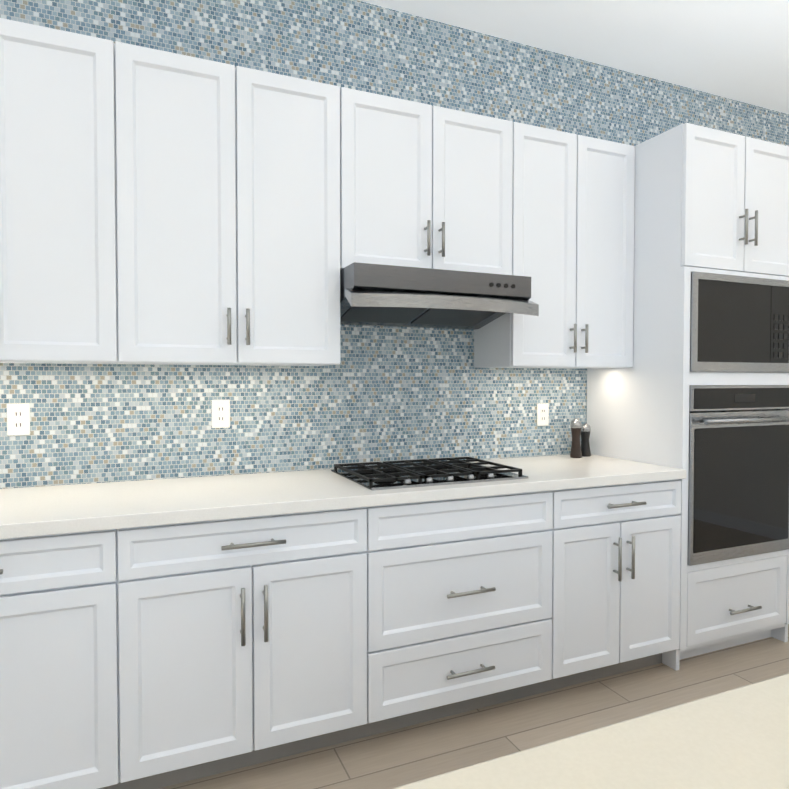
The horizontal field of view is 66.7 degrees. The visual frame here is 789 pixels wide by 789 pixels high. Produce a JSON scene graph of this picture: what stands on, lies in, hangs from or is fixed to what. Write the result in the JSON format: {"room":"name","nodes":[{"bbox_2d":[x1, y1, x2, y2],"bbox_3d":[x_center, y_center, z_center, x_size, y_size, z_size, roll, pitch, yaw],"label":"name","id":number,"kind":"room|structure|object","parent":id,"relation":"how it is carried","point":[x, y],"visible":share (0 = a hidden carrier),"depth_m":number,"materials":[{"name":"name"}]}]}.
{"room":"kitchen","nodes":[
{"label":"kitchen","id":0,"kind":"room"},
{"bbox_2d":[0,0,788,488],"bbox_3d":[0.440,-0.264,3.028,6.700,3.000,0.120,-1,1,-23],"label":"wall","id":1,"kind":"structure","parent":0,"point":[382,394],"depth_m":2.67,"materials":[{"name":"tile"}]},
{"bbox_2d":[7,403,29,435],"bbox_3d":[-1.373,0.091,2.188,0.072,0.116,0.008,-1,1,-23],"label":"electrical outlet","id":2,"kind":"object","parent":1,"relation":"attached to","point":[18,419],"visible":1,"depth_m":2.19,"materials":[{"name":"white plastic"}]},
{"bbox_2d":[0,18,118,363],"bbox_3d":[-1.339,-0.644,1.989,0.760,1.070,0.369,-1,1,-23],"label":"upper cabinet","id":3,"kind":"object","parent":1,"relation":"attached to","point":[58,269],"visible":0.96,"depth_m":1.95,"materials":[{"name":"white wood"}]},
{"bbox_2d":[212,400,229,427],"bbox_3d":[-0.716,0.080,2.469,0.072,0.116,0.008,-1,1,-23],"label":"electrical outlet","id":4,"kind":"object","parent":1,"relation":"attached to","point":[220,413],"visible":1,"depth_m":2.47,"materials":[{"name":"white plastic"}]},
{"bbox_2d":[114,41,340,365],"bbox_3d":[-0.626,-0.651,2.294,0.790,1.070,0.369,-1,1,-23],"label":"upper cabinet","id":5,"kind":"object","parent":1,"relation":"attached to","point":[228,210],"visible":1,"depth_m":2.15,"materials":[{"name":"white wood"}]},
{"bbox_2d":[340,87,512,274],"bbox_3d":[0.100,-0.845,2.600,0.790,0.698,0.369,-1,1,-23],"label":"upper cabinet","id":6,"kind":"object","parent":1,"relation":"attached to","point":[422,185],"visible":0.81,"depth_m":2.45,"materials":[{"name":"white wood"}]},
{"bbox_2d":[340,262,538,329],"bbox_3d":[0.139,-0.399,2.519,0.822,0.185,0.568,-1,1,-23],"label":"range hood","id":7,"kind":"object","parent":6,"relation":"attached to","point":[388,295],"visible":0.98,"depth_m":2.36,"materials":[{"name":"silver metal"}]},
{"bbox_2d":[537,403,548,425],"bbox_3d":[0.769,0.105,3.105,0.072,0.116,0.008,-1,1,-23],"label":"electrical outlet","id":8,"kind":"object","parent":1,"relation":"attached to","point":[542,414],"visible":1,"depth_m":3.10,"materials":[{"name":"white plastic"}]},
{"bbox_2d":[474,122,634,368],"bbox_3d":[0.785,-0.666,2.898,0.700,1.070,0.369,-1,1,-23],"label":"upper cabinet","id":9,"kind":"object","parent":1,"relation":"attached to","point":[572,226],"visible":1,"depth_m":2.76,"materials":[{"name":"white wood"}]},
{"bbox_2d":[158,624,788,788],"bbox_3d":[1.742,1.358,0.022,6.700,0.100,6.740,-1,1,-23],"label":"floor","id":10,"kind":"structure","parent":0,"point":[395,758],"depth_m":2.26,"materials":[{"name":"beige tile"}]},
{"bbox_2d":[0,529,119,788],"bbox_3d":[-1.282,0.826,1.891,0.760,0.875,0.659,-1,1,-23],"label":"base cabinet","id":11,"kind":"object","parent":10,"relation":"on","point":[59,708],"visible":0.88,"depth_m":1.72,"materials":[{"name":"white wood"}]},
{"bbox_2d":[117,507,366,788],"bbox_3d":[-0.569,0.819,2.195,0.790,0.875,0.659,-1,1,-23],"label":"base cabinet","id":12,"kind":"object","parent":10,"relation":"on","point":[242,642],"visible":0.98,"depth_m":1.92,"materials":[{"name":"white wood"}]},
{"bbox_2d":[0,454,685,538],"bbox_3d":[-0.609,0.362,2.176,3.847,0.040,0.643,-1,1,-23],"label":"countertop","id":13,"kind":"structure","parent":12,"relation":"on","point":[46,510],"depth_m":2.10,"materials":[{"name":"white stone"}]},
{"bbox_2d":[331,457,527,490],"bbox_3d":[0.130,0.317,2.493,0.670,0.034,0.494,-1,1,-23],"label":"cooktop","id":14,"kind":"object","parent":13,"relation":"in","point":[384,475],"visible":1,"depth_m":2.40,"materials":[{"name":"black metal"}]},
{"bbox_2d":[570,418,581,457],"bbox_3d":[0.924,0.220,3.051,0.059,0.202,0.059,-1,1,-23],"label":"pepper mill","id":15,"kind":"object","parent":13,"relation":"on","point":[576,427],"visible":1,"depth_m":3.03,"materials":[{"name":"black wood"}]},
{"bbox_2d":[581,423,590,456],"bbox_3d":[0.991,0.234,3.112,0.059,0.172,0.059,-1,1,-23],"label":"salt mill","id":16,"kind":"object","parent":13,"relation":"on","point":[585,437],"visible":0.92,"depth_m":3.09,"materials":[{"name":"black ceramic"}]},
{"bbox_2d":[358,491,552,738],"bbox_3d":[0.157,0.811,2.506,0.790,0.875,0.659,-1,1,-23],"label":"base cabinet","id":17,"kind":"object","parent":10,"relation":"on","point":[459,604],"visible":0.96,"depth_m":2.23,"materials":[{"name":"white wood"}]},
{"bbox_2d":[537,479,680,693],"bbox_3d":[0.842,0.804,2.799,0.700,0.875,0.659,-1,1,-23],"label":"base cabinet","id":18,"kind":"object","parent":10,"relation":"on","point":[616,549],"visible":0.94,"depth_m":2.52,"materials":[{"name":"white wood"}]},
{"bbox_2d":[587,123,788,670],"bbox_3d":[1.513,0.015,3.068,0.760,2.440,0.659,-1,1,-23],"label":"tall cabinet","id":19,"kind":"object","parent":10,"relation":"on","point":[709,200],"visible":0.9,"depth_m":2.78,"materials":[{"name":"white wood"}]},
{"bbox_2d":[687,385,788,565],"bbox_3d":[1.532,0.355,3.032,0.676,0.805,0.639,-1,1,-23],"label":"wall oven","id":20,"kind":"object","parent":19,"relation":"in","point":[738,489],"visible":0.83,"depth_m":2.78,"materials":[{"name":"black glass"}]},
{"bbox_2d":[690,271,788,372],"bbox_3d":[1.527,-0.331,3.028,0.676,0.443,0.532,-1,1,-23],"label":"microwave","id":21,"kind":"object","parent":19,"relation":"in","point":[739,323],"visible":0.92,"depth_m":2.77,"materials":[{"name":"black glass"}]},
{"bbox_3d":[1.486,0.853,0.726,2.888,0.875,0.878,-1,1,-23],"label":"kitchen island","id":22,"kind":"object","parent":10,"relation":"on","visible":0},
{"bbox_2d":[393,673,788,788],"bbox_3d":[1.553,0.399,0.582,2.950,0.040,1.220,-1,1,-23],"label":"island countertop","id":23,"kind":"structure","parent":22,"relation":"on","point":[737,738],"depth_m":0.63,"materials":[{"name":"stone"}]},
{"bbox_2d":[358,0,788,113],"bbox_3d":[1.742,-1.742,-0.051,6.700,0.100,6.740,-1,1,-23],"label":"ceiling","id":24,"kind":"structure","parent":0,"point":[737,50],"depth_m":2.92,"materials":[{"name":"white paint"}]}
]}

